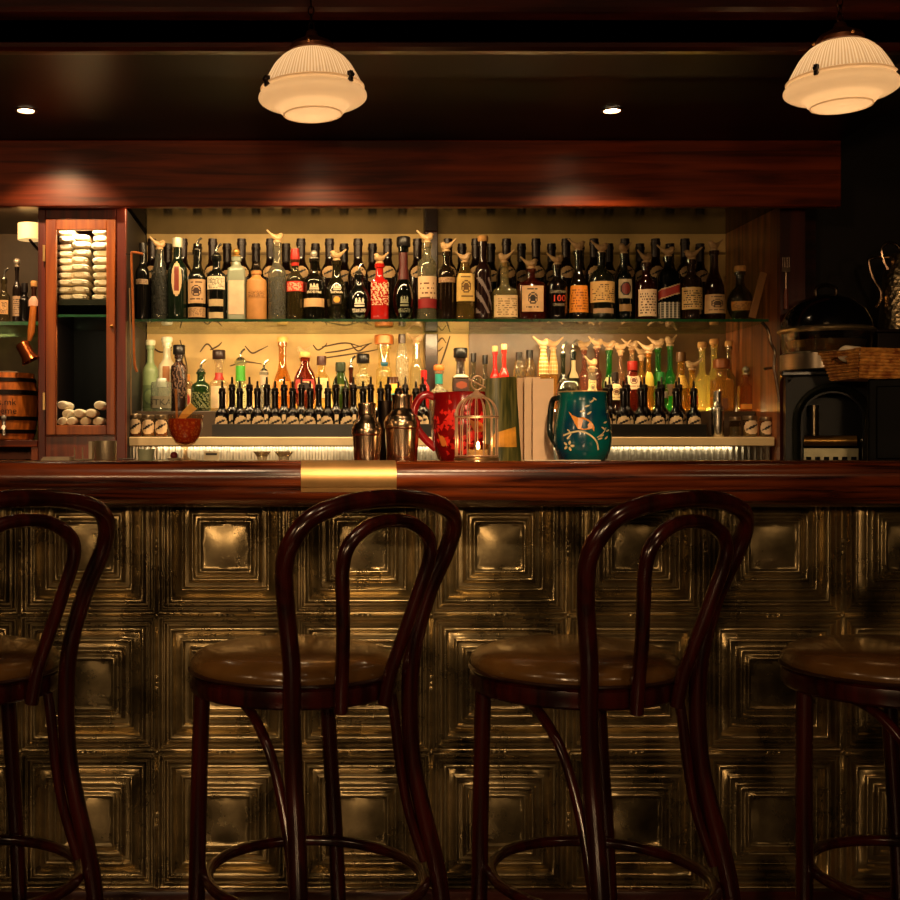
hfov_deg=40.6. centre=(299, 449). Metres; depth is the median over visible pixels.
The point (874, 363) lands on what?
wicker basket
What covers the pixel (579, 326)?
wine bottle
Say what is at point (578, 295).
liquor bottle
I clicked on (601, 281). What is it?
liquor bottle
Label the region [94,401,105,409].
rolled towel
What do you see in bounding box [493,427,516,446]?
print
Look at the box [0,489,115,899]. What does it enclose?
bar stool
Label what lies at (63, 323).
shelf
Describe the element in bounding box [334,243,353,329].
wine bottle
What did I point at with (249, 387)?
bottle
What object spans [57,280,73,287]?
hand towel
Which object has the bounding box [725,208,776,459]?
panel
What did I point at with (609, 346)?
liquor bottle
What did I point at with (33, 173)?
wooden beam
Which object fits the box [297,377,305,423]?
bottle
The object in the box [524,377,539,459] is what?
menu card
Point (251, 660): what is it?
seat cushion
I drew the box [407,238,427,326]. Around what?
wine bottle
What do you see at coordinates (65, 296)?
hand towel
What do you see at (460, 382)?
liquor bottle
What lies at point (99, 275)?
hand towel
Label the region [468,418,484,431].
print
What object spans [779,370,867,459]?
coffee machine
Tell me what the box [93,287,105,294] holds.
hand towel
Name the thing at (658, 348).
liquor bottle
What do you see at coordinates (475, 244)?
wine bottle
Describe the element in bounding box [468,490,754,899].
bar stool
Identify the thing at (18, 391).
barrel
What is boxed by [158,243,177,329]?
wine bottle
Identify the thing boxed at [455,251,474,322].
liquor bottle
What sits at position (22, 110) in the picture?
recessed light
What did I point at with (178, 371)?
liquor bottle
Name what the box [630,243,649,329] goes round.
wine bottle
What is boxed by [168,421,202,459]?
glass bowl
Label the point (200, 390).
liquor bottle
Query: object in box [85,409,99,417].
rolled towel
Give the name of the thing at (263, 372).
liquor bottle
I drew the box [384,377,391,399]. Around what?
bottle
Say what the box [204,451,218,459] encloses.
price card
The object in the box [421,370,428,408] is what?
liquor bottle
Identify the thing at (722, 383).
liquor bottle
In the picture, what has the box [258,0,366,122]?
pendant lamp
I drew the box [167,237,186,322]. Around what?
liquor bottle
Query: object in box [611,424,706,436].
rack
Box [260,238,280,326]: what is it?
wine bottle
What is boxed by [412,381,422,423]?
bottle
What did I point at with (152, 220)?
trim
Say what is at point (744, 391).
liquor bottle
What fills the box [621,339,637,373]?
liquor bottle
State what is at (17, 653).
seat cushion
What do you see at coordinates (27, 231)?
wall lamp
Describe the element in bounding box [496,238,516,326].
wine bottle
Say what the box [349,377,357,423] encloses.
bottle
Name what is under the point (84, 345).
upper cabinet
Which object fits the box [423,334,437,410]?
trim
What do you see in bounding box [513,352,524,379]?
liquor bottle
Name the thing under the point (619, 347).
liquor bottle
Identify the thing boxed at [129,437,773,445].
countertop
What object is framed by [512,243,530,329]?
wine bottle
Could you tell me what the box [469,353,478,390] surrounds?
liquor bottle
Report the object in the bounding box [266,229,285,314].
liquor bottle
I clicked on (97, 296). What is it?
hand towel
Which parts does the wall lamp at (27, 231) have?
lamp shade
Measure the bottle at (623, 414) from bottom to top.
0.183 m
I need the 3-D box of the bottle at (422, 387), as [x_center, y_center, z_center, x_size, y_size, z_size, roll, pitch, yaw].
[0.415,-0.148,4.060,0.047,0.201,0.047,0,0,12]
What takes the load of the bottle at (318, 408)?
on the rack at (218, 430)
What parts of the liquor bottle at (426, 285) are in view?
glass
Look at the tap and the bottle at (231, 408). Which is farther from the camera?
the bottle at (231, 408)
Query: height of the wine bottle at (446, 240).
0.306 m
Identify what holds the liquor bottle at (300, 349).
on the countertop at (728, 447)
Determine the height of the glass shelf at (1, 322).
0.012 m
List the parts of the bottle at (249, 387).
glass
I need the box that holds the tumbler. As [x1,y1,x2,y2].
[95,441,135,459]
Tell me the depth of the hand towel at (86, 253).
3.94 m
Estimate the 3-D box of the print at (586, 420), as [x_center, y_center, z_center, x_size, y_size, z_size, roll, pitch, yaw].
[0.663,-0.059,2.752,0.116,0.123,0.040,0,0,0]
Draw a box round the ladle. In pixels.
[16,306,38,364]
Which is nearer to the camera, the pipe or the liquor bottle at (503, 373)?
the pipe
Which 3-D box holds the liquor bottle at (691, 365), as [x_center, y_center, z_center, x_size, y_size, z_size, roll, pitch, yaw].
[1.397,-0.230,4.261,0.054,0.194,0.043,0,0,-16]
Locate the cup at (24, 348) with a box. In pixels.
[16,340,38,364]
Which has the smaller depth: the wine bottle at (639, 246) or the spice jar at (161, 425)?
the spice jar at (161, 425)
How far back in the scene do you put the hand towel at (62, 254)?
3.94 m
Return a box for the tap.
[1,415,6,434]
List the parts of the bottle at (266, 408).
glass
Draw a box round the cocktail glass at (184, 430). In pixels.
[168,389,202,459]
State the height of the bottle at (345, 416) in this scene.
0.183 m
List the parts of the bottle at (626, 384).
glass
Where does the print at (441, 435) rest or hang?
attached to the jug
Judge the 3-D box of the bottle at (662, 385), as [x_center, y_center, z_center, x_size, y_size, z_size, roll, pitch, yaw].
[1.223,-0.148,4.060,0.047,0.201,0.047,0,0,-16]
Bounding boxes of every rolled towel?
[57,401,73,409]
[57,417,67,424]
[62,409,74,417]
[66,417,80,424]
[73,409,86,417]
[80,417,92,424]
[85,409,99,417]
[93,417,105,424]
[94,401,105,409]
[838,345,859,361]
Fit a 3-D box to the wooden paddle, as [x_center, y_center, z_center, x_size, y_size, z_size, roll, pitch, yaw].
[1.520,-0.514,3.985,0.060,0.156,0.008,0,0,0]
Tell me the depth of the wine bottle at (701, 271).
4.29 m
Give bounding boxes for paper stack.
[41,457,73,459]
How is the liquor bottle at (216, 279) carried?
on the glass shelf at (136, 320)
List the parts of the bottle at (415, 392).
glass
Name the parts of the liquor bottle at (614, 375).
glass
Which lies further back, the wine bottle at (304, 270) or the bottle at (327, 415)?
the wine bottle at (304, 270)
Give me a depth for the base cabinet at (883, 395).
3.24 m
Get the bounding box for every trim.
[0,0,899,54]
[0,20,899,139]
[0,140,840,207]
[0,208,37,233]
[129,208,775,233]
[147,252,725,254]
[423,231,437,331]
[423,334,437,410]
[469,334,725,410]
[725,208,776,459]
[777,208,804,459]
[805,208,815,338]
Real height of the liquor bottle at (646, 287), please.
0.244 m
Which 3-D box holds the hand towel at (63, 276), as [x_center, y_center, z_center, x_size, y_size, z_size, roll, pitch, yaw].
[-0.768,-0.572,4.000,0.056,0.022,0.150,1,0,-1]
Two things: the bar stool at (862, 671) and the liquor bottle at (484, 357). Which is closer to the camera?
the bar stool at (862, 671)
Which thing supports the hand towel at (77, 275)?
on the hand towel at (75, 282)
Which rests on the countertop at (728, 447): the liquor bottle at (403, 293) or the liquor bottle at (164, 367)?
the liquor bottle at (164, 367)
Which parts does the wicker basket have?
panel, panel, panel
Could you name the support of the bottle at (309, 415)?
on the rack at (218, 430)
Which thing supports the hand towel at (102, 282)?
on the hand towel at (97, 290)
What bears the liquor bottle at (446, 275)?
on the glass shelf at (136, 320)
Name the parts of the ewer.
spout handle, crest handle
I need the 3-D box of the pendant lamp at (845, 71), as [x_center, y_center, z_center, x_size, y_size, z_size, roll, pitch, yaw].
[1.234,-1.179,2.751,0.249,0.800,0.252,-1,0,-4]
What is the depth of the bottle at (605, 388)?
3.99 m
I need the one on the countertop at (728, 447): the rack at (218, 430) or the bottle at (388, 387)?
the rack at (218, 430)
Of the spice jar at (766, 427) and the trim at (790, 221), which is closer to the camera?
the trim at (790, 221)
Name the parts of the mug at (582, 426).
handle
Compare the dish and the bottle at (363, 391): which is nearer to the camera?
the dish
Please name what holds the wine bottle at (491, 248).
on the glass shelf at (136, 320)
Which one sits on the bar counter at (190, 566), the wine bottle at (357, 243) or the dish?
the dish
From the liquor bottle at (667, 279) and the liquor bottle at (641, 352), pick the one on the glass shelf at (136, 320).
the liquor bottle at (667, 279)
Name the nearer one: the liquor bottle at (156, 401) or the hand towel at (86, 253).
the hand towel at (86, 253)
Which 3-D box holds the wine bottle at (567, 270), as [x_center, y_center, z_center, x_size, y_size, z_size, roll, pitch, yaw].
[0.932,-0.587,4.205,0.072,0.306,0.073,0,0,0]
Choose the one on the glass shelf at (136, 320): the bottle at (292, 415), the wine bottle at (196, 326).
the wine bottle at (196, 326)
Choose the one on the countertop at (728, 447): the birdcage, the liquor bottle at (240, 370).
the liquor bottle at (240, 370)
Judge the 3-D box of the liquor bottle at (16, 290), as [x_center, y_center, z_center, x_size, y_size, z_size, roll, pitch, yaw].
[-0.967,-0.541,4.099,0.031,0.230,0.032,0,0,0]
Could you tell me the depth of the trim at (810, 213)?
4.20 m
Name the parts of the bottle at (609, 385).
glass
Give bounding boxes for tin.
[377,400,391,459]
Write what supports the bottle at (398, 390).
on the rack at (218, 430)
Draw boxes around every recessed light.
[14,107,37,113]
[600,107,623,113]
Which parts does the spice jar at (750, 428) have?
metal lid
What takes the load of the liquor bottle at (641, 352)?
on the countertop at (728, 447)
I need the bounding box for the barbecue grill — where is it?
[777,283,876,371]
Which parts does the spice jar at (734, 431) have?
metal lid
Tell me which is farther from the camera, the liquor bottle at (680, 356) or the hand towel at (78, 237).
the liquor bottle at (680, 356)
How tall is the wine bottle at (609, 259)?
0.306 m
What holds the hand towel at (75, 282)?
on the hand towel at (76, 289)
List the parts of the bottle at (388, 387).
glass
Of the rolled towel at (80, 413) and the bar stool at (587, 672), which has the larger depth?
the rolled towel at (80, 413)
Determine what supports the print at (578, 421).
attached to the mug at (582, 426)
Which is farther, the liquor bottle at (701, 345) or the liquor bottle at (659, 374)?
the liquor bottle at (701, 345)
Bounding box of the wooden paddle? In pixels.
[748,272,766,318]
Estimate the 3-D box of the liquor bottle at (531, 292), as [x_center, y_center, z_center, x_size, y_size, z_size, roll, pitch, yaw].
[0.783,-0.546,4.070,0.095,0.224,0.067,0,0,0]
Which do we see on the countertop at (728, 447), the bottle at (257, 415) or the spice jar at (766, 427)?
the spice jar at (766, 427)
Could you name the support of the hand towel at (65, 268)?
on the hand towel at (63, 276)
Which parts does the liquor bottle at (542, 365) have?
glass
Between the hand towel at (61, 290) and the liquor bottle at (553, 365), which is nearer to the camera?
the hand towel at (61, 290)
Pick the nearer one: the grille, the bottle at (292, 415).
the grille
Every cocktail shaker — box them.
[352,403,381,459]
[384,394,419,460]
[710,391,724,436]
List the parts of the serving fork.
handle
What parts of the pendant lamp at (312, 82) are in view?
chain, lamp shade, lamp shade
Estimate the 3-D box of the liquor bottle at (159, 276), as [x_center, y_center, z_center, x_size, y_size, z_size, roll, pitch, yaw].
[-0.476,-0.578,4.069,0.058,0.288,0.058,0,0,16]
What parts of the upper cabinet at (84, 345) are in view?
panel, panel, door, panel, panel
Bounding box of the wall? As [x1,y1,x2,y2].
[0,107,899,439]
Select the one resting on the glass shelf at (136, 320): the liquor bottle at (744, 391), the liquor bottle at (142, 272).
the liquor bottle at (142, 272)
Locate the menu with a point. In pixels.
(502, 391)
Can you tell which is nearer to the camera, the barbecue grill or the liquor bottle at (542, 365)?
the barbecue grill
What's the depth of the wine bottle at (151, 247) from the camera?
4.19 m
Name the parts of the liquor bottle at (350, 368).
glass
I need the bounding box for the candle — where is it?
[468,442,487,454]
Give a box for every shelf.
[0,321,37,324]
[57,300,105,313]
[57,317,105,330]
[131,319,768,321]
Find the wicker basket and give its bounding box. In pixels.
[818,347,899,381]
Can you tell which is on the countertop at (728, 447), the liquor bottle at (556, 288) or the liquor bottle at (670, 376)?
the liquor bottle at (670, 376)
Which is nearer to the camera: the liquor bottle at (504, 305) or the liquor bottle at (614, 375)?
the liquor bottle at (504, 305)
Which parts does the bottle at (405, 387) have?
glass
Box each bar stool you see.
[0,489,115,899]
[188,489,461,899]
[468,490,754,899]
[778,634,899,899]
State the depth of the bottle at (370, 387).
4.05 m
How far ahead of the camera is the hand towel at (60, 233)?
3.93 m
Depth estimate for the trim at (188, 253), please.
4.39 m
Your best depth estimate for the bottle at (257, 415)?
3.98 m
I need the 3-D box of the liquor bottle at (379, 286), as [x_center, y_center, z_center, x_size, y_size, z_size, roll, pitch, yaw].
[0.270,-0.554,4.069,0.063,0.241,0.062,0,0,0]
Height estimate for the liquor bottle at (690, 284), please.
0.254 m
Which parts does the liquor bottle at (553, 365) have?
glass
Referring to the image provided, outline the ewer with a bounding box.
[867,241,899,328]
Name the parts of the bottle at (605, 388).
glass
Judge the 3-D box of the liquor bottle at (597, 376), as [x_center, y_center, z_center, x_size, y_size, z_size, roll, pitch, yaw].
[1.048,-0.269,4.260,0.058,0.272,0.035,0,0,0]
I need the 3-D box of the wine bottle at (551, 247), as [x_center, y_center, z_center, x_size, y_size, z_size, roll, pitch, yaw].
[0.902,-0.587,4.305,0.072,0.306,0.073,0,0,0]
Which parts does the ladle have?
wooden handle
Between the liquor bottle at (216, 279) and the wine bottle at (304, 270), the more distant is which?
the wine bottle at (304, 270)
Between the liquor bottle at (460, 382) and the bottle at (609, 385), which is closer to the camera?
the bottle at (609, 385)
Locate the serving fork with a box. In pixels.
[782,257,789,308]
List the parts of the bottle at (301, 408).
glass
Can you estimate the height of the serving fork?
0.168 m
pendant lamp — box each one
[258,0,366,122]
[783,0,899,114]
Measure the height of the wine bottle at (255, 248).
0.306 m
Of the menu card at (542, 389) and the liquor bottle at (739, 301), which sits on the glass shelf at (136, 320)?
the liquor bottle at (739, 301)
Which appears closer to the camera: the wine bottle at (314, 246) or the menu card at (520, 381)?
the menu card at (520, 381)
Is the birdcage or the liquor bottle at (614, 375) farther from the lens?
the liquor bottle at (614, 375)
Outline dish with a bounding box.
[167,452,180,459]
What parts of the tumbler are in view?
spoon handle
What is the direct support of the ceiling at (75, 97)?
attached to the wall
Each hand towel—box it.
[57,231,77,236]
[57,244,75,251]
[57,251,75,258]
[57,258,73,265]
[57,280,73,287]
[57,287,74,294]
[58,265,75,272]
[58,273,74,279]
[59,236,75,243]
[59,294,71,299]
[70,279,94,289]
[71,264,94,275]
[71,294,91,299]
[72,234,93,244]
[72,241,94,253]
[72,257,92,267]
[72,271,93,282]
[72,286,91,296]
[73,249,93,260]
[91,243,105,250]
[92,231,105,235]
[92,294,105,299]
[93,250,105,257]
[93,257,105,264]
[93,265,105,272]
[93,272,105,279]
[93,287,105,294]
[94,235,105,242]
[94,279,105,286]
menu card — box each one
[517,378,523,459]
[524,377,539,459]
[532,379,553,459]
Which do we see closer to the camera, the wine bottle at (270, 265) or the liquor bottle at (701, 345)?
the wine bottle at (270, 265)
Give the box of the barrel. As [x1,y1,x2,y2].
[0,371,37,439]
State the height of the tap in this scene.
0.066 m
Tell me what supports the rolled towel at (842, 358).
on the rolled towel
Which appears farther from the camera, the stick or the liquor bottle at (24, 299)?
the liquor bottle at (24, 299)
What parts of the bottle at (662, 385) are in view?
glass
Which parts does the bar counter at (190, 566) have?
brass joint plate, bar rail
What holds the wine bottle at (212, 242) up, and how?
on the glass shelf at (136, 320)
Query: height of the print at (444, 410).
0.144 m
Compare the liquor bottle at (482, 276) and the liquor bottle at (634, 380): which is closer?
the liquor bottle at (482, 276)
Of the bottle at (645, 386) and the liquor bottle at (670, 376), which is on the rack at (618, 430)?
the bottle at (645, 386)
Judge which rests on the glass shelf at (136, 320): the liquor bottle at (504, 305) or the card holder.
the liquor bottle at (504, 305)
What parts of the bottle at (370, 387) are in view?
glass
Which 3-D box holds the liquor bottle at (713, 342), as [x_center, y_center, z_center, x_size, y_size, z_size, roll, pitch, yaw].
[1.490,-0.266,4.320,0.050,0.267,0.050,0,0,0]
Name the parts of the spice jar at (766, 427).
metal lid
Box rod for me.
[129,288,131,414]
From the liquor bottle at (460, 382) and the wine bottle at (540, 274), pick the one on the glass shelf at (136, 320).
the wine bottle at (540, 274)
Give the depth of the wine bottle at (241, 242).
4.19 m
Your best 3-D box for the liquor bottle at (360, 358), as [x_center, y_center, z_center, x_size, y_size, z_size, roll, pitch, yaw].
[0.225,-0.238,4.289,0.064,0.210,0.065,0,0,0]
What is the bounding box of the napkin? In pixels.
[521,460,600,460]
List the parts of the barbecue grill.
lid handle, lid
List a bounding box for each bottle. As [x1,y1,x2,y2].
[0,267,10,325]
[12,258,21,325]
[19,283,28,325]
[29,281,37,325]
[135,243,148,322]
[142,238,161,326]
[142,340,157,410]
[149,236,167,322]
[150,378,171,409]
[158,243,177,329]
[158,337,173,410]
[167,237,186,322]
[170,345,186,410]
[173,238,192,326]
[187,374,192,405]
[188,237,205,322]
[188,243,206,329]
[191,359,210,410]
[203,238,222,326]
[206,243,225,322]
[211,350,225,407]
[215,381,228,423]
[217,243,236,329]
[226,377,235,423]
[227,248,245,322]
[231,238,251,326]
[233,381,246,423]
[234,348,245,407]
[244,377,253,423]
[246,243,265,329]
[246,262,266,322]
[251,381,263,423]
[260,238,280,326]
[260,359,270,407]
[262,377,270,423]
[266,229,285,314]
[268,381,281,423]
[271,337,291,407]
[276,243,295,329]
[279,377,288,423]
[286,246,303,322]
[286,381,299,423]
[291,238,310,326]
[294,352,316,408]
[297,345,312,352]
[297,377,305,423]
[303,250,323,322]
[303,381,316,423]
[306,243,324,329]
[314,377,323,423]
[316,356,327,397]
[319,238,339,326]
[321,381,334,423]
[326,249,346,322]
[331,377,340,423]
[332,362,348,408]
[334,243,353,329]
[338,381,352,423]
[348,238,367,326]
[348,262,369,322]
[348,355,355,406]
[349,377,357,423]
[356,354,370,388]
[356,381,366,420]
[363,243,381,329]
[367,377,374,402]
[370,252,388,322]
[374,334,393,369]
[376,381,384,420]
[377,238,397,326]
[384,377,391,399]
[384,377,401,399]
[393,236,413,322]
[393,252,411,329]
[394,381,401,393]
[396,334,408,384]
[402,377,408,393]
[406,333,422,362]
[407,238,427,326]
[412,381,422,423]
[416,230,436,308]
[419,377,429,423]
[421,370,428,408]
[432,365,446,404]
[438,238,455,322]
[438,238,457,326]
[452,243,471,329]
[452,347,468,391]
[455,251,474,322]
[466,238,485,326]
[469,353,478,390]
[474,235,491,322]
[480,355,488,390]
[481,243,500,329]
[490,346,498,377]
[494,249,517,316]
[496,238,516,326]
[499,344,508,376]
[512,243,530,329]
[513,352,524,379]
[516,256,545,322]
[524,350,535,376]
[526,238,545,326]
[533,336,549,378]
[542,243,560,329]
[546,252,567,322]
[548,337,562,410]
[556,238,575,326]
[557,341,568,405]
[567,339,579,390]
[568,238,588,322]
[570,247,589,329]
[577,338,593,389]
[583,238,603,326]
[584,356,597,390]
[588,336,602,390]
[589,240,614,322]
[599,243,618,329]
[602,340,615,387]
[602,381,612,423]
[607,377,615,423]
[611,372,621,410]
[614,238,635,326]
[614,340,630,386]
[616,242,631,322]
[616,381,629,423]
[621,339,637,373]
[624,361,640,410]
[624,377,633,423]
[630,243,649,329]
[634,345,644,383]
[634,381,647,423]
[635,250,656,322]
[638,341,655,410]
[642,377,650,423]
[645,238,665,326]
[647,337,664,408]
[651,381,665,423]
[653,372,668,406]
[656,244,679,322]
[660,243,679,329]
[660,377,668,423]
[665,335,676,410]
[669,381,682,423]
[672,352,689,410]
[674,238,695,326]
[677,377,685,423]
[680,247,702,322]
[685,358,702,403]
[686,381,700,423]
[690,243,710,329]
[695,342,706,377]
[702,239,725,322]
[709,339,718,347]
[710,358,733,410]
[725,341,735,410]
[727,265,752,322]
[737,366,751,410]
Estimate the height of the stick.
0.391 m
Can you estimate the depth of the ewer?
4.08 m
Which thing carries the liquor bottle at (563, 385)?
on the countertop at (728, 447)
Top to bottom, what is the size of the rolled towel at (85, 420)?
0.028 m
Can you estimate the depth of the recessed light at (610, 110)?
3.47 m
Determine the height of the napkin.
0.004 m
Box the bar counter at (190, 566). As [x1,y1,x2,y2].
[0,460,899,899]
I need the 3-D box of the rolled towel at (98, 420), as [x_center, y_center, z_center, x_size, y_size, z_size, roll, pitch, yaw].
[-0.667,-0.095,3.994,0.037,0.029,0.103,0,0,-3]
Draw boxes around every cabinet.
[0,440,37,459]
[38,208,145,459]
[867,378,899,459]
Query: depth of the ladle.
3.85 m
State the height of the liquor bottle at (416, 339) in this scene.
0.289 m
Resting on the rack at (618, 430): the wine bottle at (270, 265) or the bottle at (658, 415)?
the bottle at (658, 415)
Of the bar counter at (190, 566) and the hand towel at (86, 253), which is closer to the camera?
the bar counter at (190, 566)
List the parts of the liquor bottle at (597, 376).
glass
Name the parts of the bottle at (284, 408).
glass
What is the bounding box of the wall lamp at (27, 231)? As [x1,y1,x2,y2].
[18,222,37,250]
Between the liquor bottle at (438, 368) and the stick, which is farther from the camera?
the liquor bottle at (438, 368)
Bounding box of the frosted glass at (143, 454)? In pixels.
[137,449,154,459]
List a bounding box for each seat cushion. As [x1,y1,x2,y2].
[0,635,59,680]
[189,634,389,685]
[469,634,679,685]
[780,634,899,683]
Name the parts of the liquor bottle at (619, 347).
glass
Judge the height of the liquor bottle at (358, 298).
0.204 m
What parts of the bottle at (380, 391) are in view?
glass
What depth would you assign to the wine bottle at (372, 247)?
4.29 m
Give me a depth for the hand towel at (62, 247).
3.93 m
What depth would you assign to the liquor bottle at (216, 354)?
4.27 m
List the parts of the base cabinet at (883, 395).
door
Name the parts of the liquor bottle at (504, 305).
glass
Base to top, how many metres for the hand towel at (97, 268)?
0.022 m
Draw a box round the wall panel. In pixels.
[147,234,724,410]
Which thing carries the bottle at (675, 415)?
on the rack at (618, 430)
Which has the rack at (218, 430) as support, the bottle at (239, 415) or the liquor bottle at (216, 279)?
the bottle at (239, 415)
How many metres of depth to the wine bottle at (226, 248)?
4.29 m
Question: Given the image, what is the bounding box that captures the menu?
[485,376,520,460]
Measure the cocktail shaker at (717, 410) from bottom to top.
0.153 m
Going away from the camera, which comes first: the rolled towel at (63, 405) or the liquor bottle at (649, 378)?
the rolled towel at (63, 405)
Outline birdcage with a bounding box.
[454,375,498,460]
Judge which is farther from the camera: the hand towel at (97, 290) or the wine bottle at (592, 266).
the wine bottle at (592, 266)
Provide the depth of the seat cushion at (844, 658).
2.16 m
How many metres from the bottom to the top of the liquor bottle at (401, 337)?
0.279 m
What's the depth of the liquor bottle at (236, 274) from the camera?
4.05 m
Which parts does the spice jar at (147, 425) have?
metal lid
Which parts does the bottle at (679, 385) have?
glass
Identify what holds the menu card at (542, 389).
on the bar counter at (190, 566)
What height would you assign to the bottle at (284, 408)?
0.201 m
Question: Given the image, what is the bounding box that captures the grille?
[804,448,858,459]
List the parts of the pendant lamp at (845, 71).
chain, lamp shade, lamp shade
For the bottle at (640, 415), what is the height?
0.183 m
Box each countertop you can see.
[129,411,773,459]
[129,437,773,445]
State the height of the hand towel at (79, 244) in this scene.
0.023 m
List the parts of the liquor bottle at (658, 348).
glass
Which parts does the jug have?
handle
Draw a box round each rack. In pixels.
[212,424,431,436]
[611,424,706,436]
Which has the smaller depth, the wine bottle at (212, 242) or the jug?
the jug
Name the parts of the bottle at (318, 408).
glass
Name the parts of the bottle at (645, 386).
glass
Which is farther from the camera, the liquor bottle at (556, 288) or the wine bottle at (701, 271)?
the wine bottle at (701, 271)
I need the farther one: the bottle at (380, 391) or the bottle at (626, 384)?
the bottle at (626, 384)
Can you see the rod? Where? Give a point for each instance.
(129, 288)
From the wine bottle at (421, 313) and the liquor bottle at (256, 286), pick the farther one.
the wine bottle at (421, 313)
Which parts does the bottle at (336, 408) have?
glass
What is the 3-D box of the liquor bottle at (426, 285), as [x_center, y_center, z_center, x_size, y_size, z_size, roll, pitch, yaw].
[0.431,-0.590,4.069,0.065,0.312,0.065,0,0,41]
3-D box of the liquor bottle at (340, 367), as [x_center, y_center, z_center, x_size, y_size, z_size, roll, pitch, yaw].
[0.141,-0.219,4.165,0.062,0.172,0.037,0,0,0]
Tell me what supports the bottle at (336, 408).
on the rack at (218, 430)
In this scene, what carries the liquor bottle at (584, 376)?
on the countertop at (728, 447)
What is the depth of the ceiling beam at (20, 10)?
2.94 m
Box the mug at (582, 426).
[547,390,611,460]
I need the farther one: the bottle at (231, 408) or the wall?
the wall
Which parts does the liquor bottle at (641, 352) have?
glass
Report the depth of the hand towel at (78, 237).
3.94 m
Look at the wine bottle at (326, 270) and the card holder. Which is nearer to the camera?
the card holder
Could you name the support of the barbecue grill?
on the coffee machine
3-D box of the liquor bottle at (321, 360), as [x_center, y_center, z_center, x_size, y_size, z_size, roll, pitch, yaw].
[0.077,-0.234,4.289,0.061,0.203,0.061,0,0,0]
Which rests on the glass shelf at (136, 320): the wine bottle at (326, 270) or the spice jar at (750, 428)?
the wine bottle at (326, 270)
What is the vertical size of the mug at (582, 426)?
0.162 m
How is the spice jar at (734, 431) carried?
on the countertop at (728, 447)
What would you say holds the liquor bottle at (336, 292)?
on the glass shelf at (136, 320)
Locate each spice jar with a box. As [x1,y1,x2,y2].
[130,414,140,435]
[142,415,154,435]
[155,415,167,435]
[729,417,740,435]
[743,416,757,435]
[759,417,771,436]
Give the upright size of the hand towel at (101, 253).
0.023 m
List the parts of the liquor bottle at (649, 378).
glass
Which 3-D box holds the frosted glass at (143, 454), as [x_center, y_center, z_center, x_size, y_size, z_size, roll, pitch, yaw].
[-0.385,0.011,3.000,0.045,0.028,0.045,0,0,0]
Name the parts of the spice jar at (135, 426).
metal lid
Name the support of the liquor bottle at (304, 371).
on the countertop at (728, 447)
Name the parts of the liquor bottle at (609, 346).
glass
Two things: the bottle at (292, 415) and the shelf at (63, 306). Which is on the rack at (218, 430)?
the bottle at (292, 415)
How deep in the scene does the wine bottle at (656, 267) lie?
4.19 m
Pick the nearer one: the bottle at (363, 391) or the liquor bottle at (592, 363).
the bottle at (363, 391)
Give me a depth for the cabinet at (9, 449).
4.08 m
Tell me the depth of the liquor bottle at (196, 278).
4.05 m
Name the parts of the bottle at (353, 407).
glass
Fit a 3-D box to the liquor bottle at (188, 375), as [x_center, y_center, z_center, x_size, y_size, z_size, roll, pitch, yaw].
[-0.408,-0.202,4.289,0.050,0.139,0.051,0,0,0]
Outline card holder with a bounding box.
[74,441,94,459]
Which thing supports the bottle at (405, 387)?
on the rack at (218, 430)
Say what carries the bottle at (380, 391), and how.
on the rack at (218, 430)
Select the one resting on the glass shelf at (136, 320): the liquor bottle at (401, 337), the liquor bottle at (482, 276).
the liquor bottle at (482, 276)
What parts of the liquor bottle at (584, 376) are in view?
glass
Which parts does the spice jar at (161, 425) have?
metal lid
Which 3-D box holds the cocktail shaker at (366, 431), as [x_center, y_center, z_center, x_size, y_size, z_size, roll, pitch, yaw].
[0.155,-0.042,2.780,0.071,0.135,0.071,0,0,0]
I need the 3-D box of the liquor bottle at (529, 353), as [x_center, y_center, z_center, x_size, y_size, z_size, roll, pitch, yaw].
[0.821,-0.245,4.290,0.043,0.224,0.043,0,0,0]
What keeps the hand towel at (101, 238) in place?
on the hand towel at (96, 246)
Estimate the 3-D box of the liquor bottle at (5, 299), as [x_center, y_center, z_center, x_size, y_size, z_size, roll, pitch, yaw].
[-1.011,-0.526,4.099,0.044,0.199,0.045,0,0,0]
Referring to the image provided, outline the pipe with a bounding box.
[761,321,779,401]
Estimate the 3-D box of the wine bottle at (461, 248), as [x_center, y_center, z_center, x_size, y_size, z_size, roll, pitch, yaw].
[0.581,-0.587,4.305,0.072,0.306,0.073,0,0,0]
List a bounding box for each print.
[434,400,484,455]
[437,431,446,446]
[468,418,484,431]
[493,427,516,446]
[563,397,611,450]
[569,412,593,430]
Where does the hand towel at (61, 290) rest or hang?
on the hand towel at (65, 296)
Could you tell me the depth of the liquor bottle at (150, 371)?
4.24 m
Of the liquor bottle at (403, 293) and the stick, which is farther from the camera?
the liquor bottle at (403, 293)
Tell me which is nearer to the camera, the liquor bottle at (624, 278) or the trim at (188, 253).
the liquor bottle at (624, 278)
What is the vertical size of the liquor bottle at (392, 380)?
0.120 m
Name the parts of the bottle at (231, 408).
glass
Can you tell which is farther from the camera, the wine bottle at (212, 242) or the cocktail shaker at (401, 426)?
the wine bottle at (212, 242)
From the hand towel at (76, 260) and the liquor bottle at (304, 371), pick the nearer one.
the hand towel at (76, 260)
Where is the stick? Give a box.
[126,251,142,371]
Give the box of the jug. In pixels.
[412,391,484,460]

